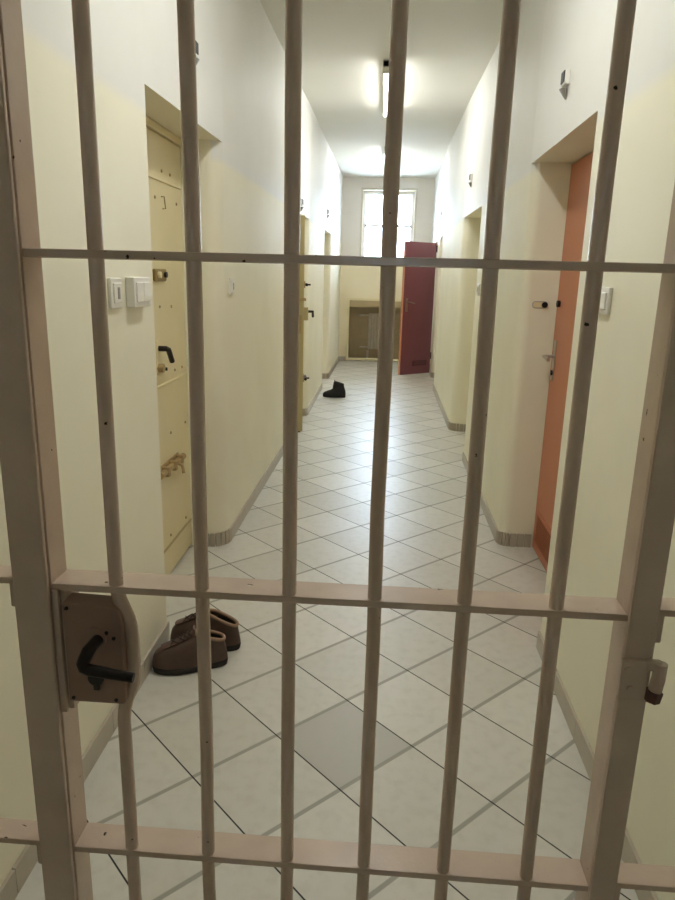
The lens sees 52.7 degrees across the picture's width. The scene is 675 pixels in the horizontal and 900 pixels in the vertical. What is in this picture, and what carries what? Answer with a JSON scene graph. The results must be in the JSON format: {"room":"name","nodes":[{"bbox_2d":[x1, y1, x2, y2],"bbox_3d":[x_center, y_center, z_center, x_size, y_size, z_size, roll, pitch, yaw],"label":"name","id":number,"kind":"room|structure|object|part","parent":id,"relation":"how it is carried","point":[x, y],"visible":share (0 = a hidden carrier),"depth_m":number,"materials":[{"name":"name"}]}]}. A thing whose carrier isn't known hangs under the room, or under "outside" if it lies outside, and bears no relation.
{"room":"prison interior","nodes":[
{"label":"prison interior","id":0,"kind":"room"},
{"bbox_2d":[0,0,342,885],"bbox_3d":[-0.796,-1.226,4.501,0.680,3.080,15.200,2,15,3],"label":"wall","id":1,"kind":"structure","parent":0,"point":[240,68],"depth_m":2.49,"materials":[{"name":"paint"}]},
{"bbox_2d":[107,278,122,308],"bbox_3d":[-0.695,-0.493,2.141,0.020,0.094,0.090,2,15,3],"label":"light switch","id":2,"kind":"object","parent":1,"relation":"attached to","point":[115,298],"visible":1,"depth_m":2.12,"materials":[{"name":"white plastic"}]},
{"bbox_2d":[125,277,150,307],"bbox_3d":[-0.675,-0.539,2.320,0.036,0.098,0.160,2,15,3],"label":"light switch","id":3,"kind":"object","parent":1,"relation":"attached to","point":[138,289],"visible":1,"depth_m":2.26,"materials":[{"name":"white plastic"}]},
{"bbox_2d":[146,116,191,573],"bbox_3d":[-0.821,-0.369,3.090,0.128,2.102,0.991,2,15,3],"label":"door","id":4,"kind":"structure","parent":1,"relation":"in","point":[163,151],"depth_m":3.29,"materials":[{"name":"yellow paint"}]},
{"bbox_3d":[-0.818,-0.424,3.115,0.007,0.160,0.060,2,15,3],"label":"handle plate","id":5,"kind":"part","parent":4,"relation":"part of","materials":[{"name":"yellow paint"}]},
{"bbox_3d":[-0.825,-1.371,2.833,0.068,0.034,0.991,2,15,3],"label":"frame","id":6,"kind":"part","parent":4,"relation":"part of","materials":[{"name":"yellow paint"}]},
{"bbox_3d":[-0.788,-0.440,3.140,0.053,0.085,0.087,2,15,3],"label":"lever handle","id":7,"kind":"part","parent":4,"relation":"part of","materials":[{"name":"metal"}]},
{"bbox_3d":[-0.825,0.079,3.337,0.009,0.065,0.300,2,15,3],"label":"bolt plate","id":8,"kind":"part","parent":4,"relation":"part of","materials":[{"name":"paint"}]},
{"bbox_3d":[-0.778,0.086,3.388,0.041,0.060,0.015,2,15,3],"label":"bolt knob","id":9,"kind":"part","parent":4,"relation":"part of","materials":[{"name":"paint"}]},
{"bbox_2d":[0,356,338,899],"bbox_3d":[-0.620,0.234,4.864,0.207,0.080,15.198,2,15,4],"label":"baseboard","id":10,"kind":"structure","parent":1,"relation":"attached to","point":[14,881],"depth_m":2.26,"materials":[{"name":"tile"}]},
{"bbox_2d":[195,40,198,64],"bbox_3d":[-0.598,-1.659,2.860,0.034,0.108,0.060,2,15,3],"label":"detector","id":11,"kind":"object","parent":1,"relation":"attached to","point":[196,43],"visible":0.36,"depth_m":2.86,"materials":[{"name":"white plastic"}]},
{"bbox_2d":[229,278,233,294],"bbox_3d":[-0.567,-0.881,3.663,0.020,0.090,0.080,2,15,3],"label":"light switch","id":12,"kind":"object","parent":1,"relation":"attached to","point":[231,280],"visible":1,"depth_m":3.63,"materials":[{"name":"white plastic"}]},
{"bbox_2d":[298,215,313,431],"bbox_3d":[-0.328,-1.234,6.734,0.177,2.000,0.807,0,15,-4],"label":"door","id":13,"kind":"structure","parent":1,"relation":"in","point":[303,311],"depth_m":6.36,"materials":[{"name":"paint"}]},
{"bbox_3d":[-0.350,-1.172,6.350,0.030,0.170,0.012,0,15,-4],"label":"lock plate","id":14,"kind":"part","parent":13,"relation":"part of","materials":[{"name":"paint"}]},
{"bbox_2d":[15,360,638,899],"bbox_3d":[0.285,0.308,5.027,2.900,0.100,15.800,2,15,3],"label":"floor","id":15,"kind":"structure","parent":0,"point":[426,479],"depth_m":2.47,"materials":[{"name":"tile"}]},
{"bbox_2d":[0,35,76,899],"bbox_3d":[-0.589,-0.280,0.863,0.400,3.080,0.052,2,15,3],"label":"panel","id":16,"kind":"object","parent":15,"relation":"on","point":[27,578],"visible":1,"depth_m":0.94,"materials":[{"name":"paint"}]},
{"bbox_3d":[-0.625,0.173,0.988,0.350,0.010,0.040,2,15,3],"label":"rail","id":17,"kind":"part","parent":16,"relation":"part of","materials":[{"name":"metal"}]},
{"bbox_3d":[-0.636,0.607,1.101,0.350,0.010,0.040,2,15,3],"label":"rail","id":18,"kind":"part","parent":16,"relation":"part of","materials":[{"name":"metal"}]},
{"bbox_2d":[152,625,227,674],"bbox_3d":[-0.570,0.765,2.632,0.288,0.172,0.110,-1,15,-8],"label":"shoe","id":19,"kind":"object","parent":15,"relation":"on","point":[177,656],"visible":0.83,"depth_m":2.60,"materials":[{"name":"leather"}]},
{"bbox_2d":[170,608,240,651],"bbox_3d":[-0.540,0.721,2.772,0.289,0.189,0.110,2,15,3],"label":"shoe","id":20,"kind":"object","parent":15,"relation":"on","point":[220,621],"visible":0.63,"depth_m":2.76,"materials":[{"name":"leather"}]},
{"bbox_2d":[323,380,345,397],"bbox_3d":[-0.040,-0.772,8.534,0.291,0.218,0.111,2,15,3],"label":"shoe","id":21,"kind":"object","parent":15,"relation":"on","point":[338,390],"visible":1,"depth_m":8.51,"materials":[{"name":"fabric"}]},
{"bbox_2d":[358,313,378,355],"bbox_3d":[0.674,-2.020,12.188,0.620,0.840,0.080,2,15,3],"label":"radiator","id":22,"kind":"object","parent":15,"relation":"on","point":[375,341],"visible":0.38,"depth_m":12.13,"materials":[{"name":"metal"}]},
{"bbox_2d":[587,301,674,899],"bbox_3d":[0.583,-0.232,0.794,0.368,3.080,0.052,2,15,3],"label":"frame","id":23,"kind":"object","parent":15,"relation":"on","point":[648,610],"visible":1,"depth_m":0.91,"materials":[{"name":"paint"}]},
{"bbox_2d":[0,0,674,899],"bbox_3d":[0.012,0.220,0.930,0.854,2.010,0.110,2,15,3],"label":"gate","id":24,"kind":"object","parent":23,"relation":"attached to","point":[97,640],"visible":1,"depth_m":0.91,"materials":[{"name":"metal"}]},
{"bbox_3d":[-0.314,0.287,0.940,0.080,0.047,0.052,2,15,3],"label":"lever handle","id":25,"kind":"part","parent":24,"relation":"part of","materials":[{"name":"metal"}]},
{"bbox_3d":[-0.017,0.637,1.070,0.792,0.011,0.050,2,15,3],"label":"rail","id":26,"kind":"part","parent":24,"relation":"part of","materials":[{"name":"metal"}]},
{"bbox_3d":[-0.005,0.203,0.958,0.792,0.011,0.050,2,15,3],"label":"rail","id":27,"kind":"part","parent":24,"relation":"part of","materials":[{"name":"metal"}]},
{"bbox_3d":[0.006,-0.235,0.845,0.792,0.011,0.050,2,15,3],"label":"rail","id":28,"kind":"part","parent":24,"relation":"part of","materials":[{"name":"metal"}]},
{"bbox_3d":[0.421,0.286,0.905,0.020,0.014,0.012,2,15,3],"label":"hinge arm","id":29,"kind":"part","parent":24,"relation":"part of","materials":[{"name":"paint"}]},
{"bbox_3d":[0.579,0.653,1.028,0.330,0.010,0.040,2,15,3],"label":"rail","id":30,"kind":"part","parent":23,"relation":"part of","materials":[{"name":"metal"}]},
{"bbox_3d":[0.590,0.219,0.915,0.330,0.010,0.040,2,15,3],"label":"rail","id":31,"kind":"part","parent":23,"relation":"part of","materials":[{"name":"metal"}]},
{"bbox_2d":[348,307,400,358],"bbox_3d":[0.816,-2.155,12.325,1.205,1.040,0.200,2,15,3],"label":"wall niche","id":32,"kind":"object","parent":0,"point":[357,337],"visible":0.14,"depth_m":12.25,"materials":[{"name":"paint"}]},
{"bbox_2d":[260,0,502,177],"bbox_3d":[0.364,-2.769,4.230,2.900,0.100,15.800,2,15,3],"label":"ceiling","id":33,"kind":"structure","parent":0,"point":[451,44],"depth_m":5.38,"materials":[{"name":"paint"}]},
{"bbox_2d":[383,60,388,116],"bbox_3d":[0.452,-3.099,5.899,0.114,0.094,1.520,2,15,3],"label":"lamp","id":34,"kind":"object","parent":33,"relation":"attached to","point":[385,62],"visible":0.38,"depth_m":5.56,"materials":[{"name":"white plastic"}]},
{"bbox_2d":[384,74,387,115],"bbox_3d":[0.451,-3.074,5.905,0.090,0.042,1.460,2,15,3],"label":"diffuser","id":35,"kind":"object","parent":34,"relation":"attached to","point":[385,75],"depth_m":5.77,"materials":[{"name":"white plastic"}]},
{"bbox_2d":[339,177,434,360],"bbox_3d":[0.837,-3.118,11.973,2.900,3.080,0.400,2,15,3],"label":"wall","id":36,"kind":"structure","parent":0,"point":[355,281],"depth_m":11.64,"materials":[{"name":"paint"}]},
{"bbox_2d":[339,356,345,360],"bbox_3d":[0.784,-1.611,12.151,1.533,0.072,0.011,2,15,3],"label":"baseboard","id":37,"kind":"structure","parent":36,"relation":"attached to","point":[343,358],"depth_m":12.19,"materials":[{"name":"tile"}]},
{"bbox_2d":[346,298,400,361],"bbox_3d":[0.795,-2.113,12.008,1.275,1.085,0.034,2,15,3],"label":"screen","id":38,"kind":"object","parent":36,"relation":"attached to","point":[352,302],"visible":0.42,"depth_m":11.99,"materials":[{"name":"yellow paint"}]},
{"bbox_2d":[359,188,417,255],"bbox_3d":[0.866,-3.829,11.669,0.995,1.220,0.290,2,15,3],"label":"window","id":39,"kind":"structure","parent":36,"relation":"in","point":[414,196],"depth_m":11.64,"materials":[{"name":"white paint"}]},
{"bbox_3d":[0.668,-3.608,11.848,0.394,0.540,0.040,2,15,3],"label":"sash","id":40,"kind":"part","parent":39,"relation":"part of","materials":[{"name":"white glass"}]},
{"bbox_3d":[0.681,-4.132,11.712,0.394,0.510,0.040,2,15,3],"label":"sash","id":41,"kind":"part","parent":39,"relation":"part of","materials":[{"name":"white glass"}]},
{"bbox_3d":[1.078,-4.116,11.689,0.394,0.510,0.040,2,15,3],"label":"sash","id":42,"kind":"part","parent":39,"relation":"part of","materials":[{"name":"white glass"}]},
{"bbox_2d":[430,0,674,899],"bbox_3d":[1.388,-1.137,4.371,0.741,3.080,15.200,2,15,3],"label":"wall","id":43,"kind":"structure","parent":0,"point":[549,133],"depth_m":2.57,"materials":[{"name":"paint"}]},
{"bbox_2d":[398,241,437,374],"bbox_3d":[1.233,-2.124,10.300,0.633,1.955,0.109,-9,18,-35],"label":"door","id":44,"kind":"structure","parent":43,"relation":"in","point":[417,298],"depth_m":10.30,"materials":[{"name":"red paint"}]},
{"bbox_2d":[412,360,425,365],"bbox_3d":[1.267,-1.351,10.549,0.280,0.075,0.007,-9,18,-35],"label":"vent","id":45,"kind":"object","parent":44,"relation":"attached to","point":[414,362],"depth_m":10.54,"materials":[{"name":"red paint"}]},
{"bbox_2d":[468,174,472,186],"bbox_3d":[1.150,-2.334,5.902,0.034,0.108,0.060,2,15,3],"label":"detector","id":46,"kind":"object","parent":43,"relation":"attached to","point":[470,175],"visible":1,"depth_m":5.88,"materials":[{"name":"white plastic"}]},
{"bbox_2d":[476,283,479,295],"bbox_3d":[1.075,-1.226,5.203,0.020,0.090,0.090,2,15,3],"label":"light switch","id":47,"kind":"object","parent":43,"relation":"attached to","point":[478,286],"visible":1,"depth_m":5.17,"materials":[{"name":"white plastic"}]},
{"bbox_2d":[532,301,547,308],"bbox_3d":[1.069,-0.766,3.593,0.084,0.039,0.014,2,15,3],"label":"bolt keeper","id":48,"kind":"object","parent":43,"relation":"attached to","point":[536,304],"visible":1,"depth_m":3.59,"materials":[{"name":"metal"}]},
{"bbox_3d":[1.070,-0.767,3.598,0.078,0.033,0.004,2,15,3],"label":"plate","id":49,"kind":"part","parent":48,"relation":"part of","materials":[{"name":"yellow paint"}]},
{"bbox_2d":[429,364,657,899],"bbox_3d":[1.095,0.305,4.762,0.252,0.080,15.198,2,15,3],"label":"baseboard","id":50,"kind":"structure","parent":43,"relation":"attached to","point":[629,852],"depth_m":2.42,"materials":[{"name":"tile"}]},
{"bbox_2d":[532,152,592,571],"bbox_3d":[1.100,-0.302,3.137,0.112,2.052,1.110,2,15,3],"label":"door","id":51,"kind":"structure","parent":43,"relation":"in","point":[580,176],"depth_m":3.46,"materials":[{"name":"orange paint"}]},
{"bbox_2d":[534,510,550,565],"bbox_3d":[1.105,0.485,3.628,0.006,0.190,0.440,2,15,3],"label":"vent","id":52,"kind":"object","parent":51,"relation":"attached to","point":[542,536],"depth_m":3.66,"materials":[{"name":"orange paint"}]},
{"bbox_3d":[1.108,-0.479,3.549,0.064,0.024,0.128,2,15,3],"label":"lever handle","id":53,"kind":"part","parent":51,"relation":"part of","materials":[{"name":"metal"}]},
{"bbox_3d":[1.144,-0.474,3.604,0.005,0.210,0.045,2,15,3],"label":"handle plate","id":54,"kind":"part","parent":51,"relation":"part of","materials":[{"name":"metal"}]},
{"bbox_2d":[559,69,570,99],"bbox_3d":[0.927,-1.496,2.790,0.034,0.108,0.060,2,15,3],"label":"detector","id":55,"kind":"object","parent":43,"relation":"attached to","point":[565,76],"visible":1,"depth_m":2.77,"materials":[{"name":"white plastic"}]},
{"bbox_2d":[599,287,612,314],"bbox_3d":[0.851,-0.482,2.197,0.020,0.085,0.150,2,15,3],"label":"light switch","id":56,"kind":"object","parent":43,"relation":"attached to","point":[606,292],"visible":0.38,"depth_m":2.14,"materials":[{"name":"white plastic"}]}
]}

